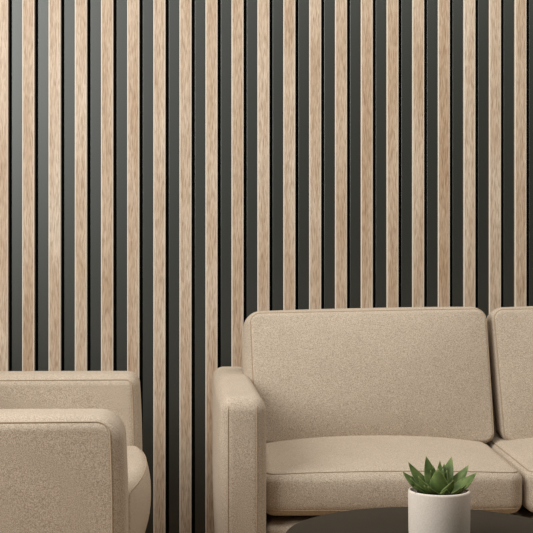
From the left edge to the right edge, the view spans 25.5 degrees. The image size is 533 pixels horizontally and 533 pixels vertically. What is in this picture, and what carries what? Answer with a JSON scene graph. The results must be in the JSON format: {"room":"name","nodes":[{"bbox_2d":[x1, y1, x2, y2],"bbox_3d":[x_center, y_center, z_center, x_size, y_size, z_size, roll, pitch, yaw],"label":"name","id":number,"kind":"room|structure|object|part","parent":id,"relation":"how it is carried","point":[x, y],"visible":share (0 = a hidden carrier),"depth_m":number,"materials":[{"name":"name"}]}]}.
{"room":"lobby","nodes":[
{"label":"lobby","id":0,"kind":"room"},
{"bbox_2d":[0,0,532,532],"bbox_3d":[-0.261,-0.445,3.548,4.955,2.700,0.129,0,0,-2],"label":"wall","id":1,"kind":"structure","parent":0,"point":[173,173],"depth_m":3.50,"materials":[{"name":"wood"}]},
{"bbox_3d":[0.469,0.955,0.829,8.000,0.100,5.620,0,0,-2],"label":"floor","id":2,"kind":"structure","parent":0,"visible":0},
{"bbox_2d":[0,371,150,532],"bbox_3d":[-0.682,0.517,2.653,0.837,0.775,0.888,0,0,-4],"label":"armchair","id":3,"kind":"object","parent":2,"relation":"on","point":[73,460],"visible":1,"depth_m":2.24,"materials":[{"name":"beige fabric"}]},
{"bbox_3d":[-0.666,0.520,2.285,0.789,0.476,0.150,0,0,-4],"label":"arm","id":4,"kind":"part","parent":3,"relation":"part of","materials":[{"name":"beige fabric"}]},
{"bbox_3d":[-0.716,0.515,3.021,0.789,0.486,0.150,0,0,-4],"label":"arm","id":5,"kind":"part","parent":3,"relation":"part of","materials":[{"name":"beige fabric"}]},
{"bbox_2d":[127,446,150,532],"bbox_3d":[-0.588,0.523,2.660,0.648,0.159,0.592,0,0,-4],"label":"seat cushion","id":6,"kind":"object","parent":3,"relation":"on","point":[139,482],"depth_m":2.53,"materials":[{"name":"beige fabric"}]},
{"bbox_2d":[212,306,532,532],"bbox_3d":[0.574,0.501,2.978,1.426,0.809,0.829,0,0,-2],"label":"sofa","id":7,"kind":"object","parent":2,"relation":"on","point":[325,411],"visible":0.93,"depth_m":2.95,"materials":[{"name":"beige fabric"}]},
{"bbox_3d":[-0.078,0.537,2.941,0.107,0.521,0.805,0,0,-4],"label":"arm","id":8,"kind":"part","parent":7,"relation":"part of","materials":[{"name":"beige fabric"}]},
{"bbox_2d":[242,307,492,442],"bbox_3d":[0.257,0.279,3.072,0.638,0.348,0.252,0,0,-2],"label":"cushion","id":9,"kind":"object","parent":7,"relation":"on","point":[415,372],"depth_m":2.97,"materials":[{"name":"beige fabric"}]},
{"bbox_2d":[266,435,521,515],"bbox_3d":[0.271,0.490,2.936,0.592,0.139,0.670,0,0,-2],"label":"seat cushion","id":10,"kind":"object","parent":7,"relation":"on","point":[307,475],"depth_m":2.63,"materials":[{"name":"beige fabric"}]},
{"bbox_3d":[0.573,0.660,2.982,1.182,0.182,0.720,0,0,-2],"label":"frame","id":11,"kind":"part","parent":7,"relation":"part of","materials":[{"name":"beige fabric"}]},
{"bbox_2d":[486,423,532,511],"bbox_3d":[0.865,0.490,2.959,0.592,0.139,0.670,0,0,-2],"label":"seat cushion","id":12,"kind":"object","parent":7,"relation":"on","point":[514,444],"depth_m":2.86,"materials":[{"name":"beige fabric"}]},
{"bbox_2d":[487,306,532,439],"bbox_3d":[0.892,0.275,3.096,0.623,0.357,0.252,0,0,-2],"label":"cushion","id":13,"kind":"object","parent":7,"relation":"on","point":[509,329],"depth_m":3.01,"materials":[{"name":"beige fabric"}]},
{"bbox_2d":[286,507,532,532],"bbox_3d":[0.293,0.691,2.080,0.522,0.427,0.522,0,0,-2],"label":"coffee table","id":14,"kind":"object","parent":2,"relation":"on","point":[385,519],"visible":0.73,"depth_m":2.19,"materials":[{"name":"brown metal"}]},
{"bbox_2d":[402,456,476,532],"bbox_3d":[0.305,0.409,2.080,0.111,0.138,0.110,0,0,37],"label":"potted succulent","id":15,"kind":"object","parent":14,"relation":"on","point":[439,501],"visible":1,"depth_m":2.05,"materials":[{"name":"ceramic"}]},
{"bbox_2d":[408,487,470,532],"bbox_3d":[0.305,0.436,2.080,0.110,0.083,0.110,0,0,-2],"label":"pot","id":16,"kind":"object","parent":15,"relation":"attached to","point":[430,509],"depth_m":2.04,"materials":[{"name":"ceramic"}]}
]}

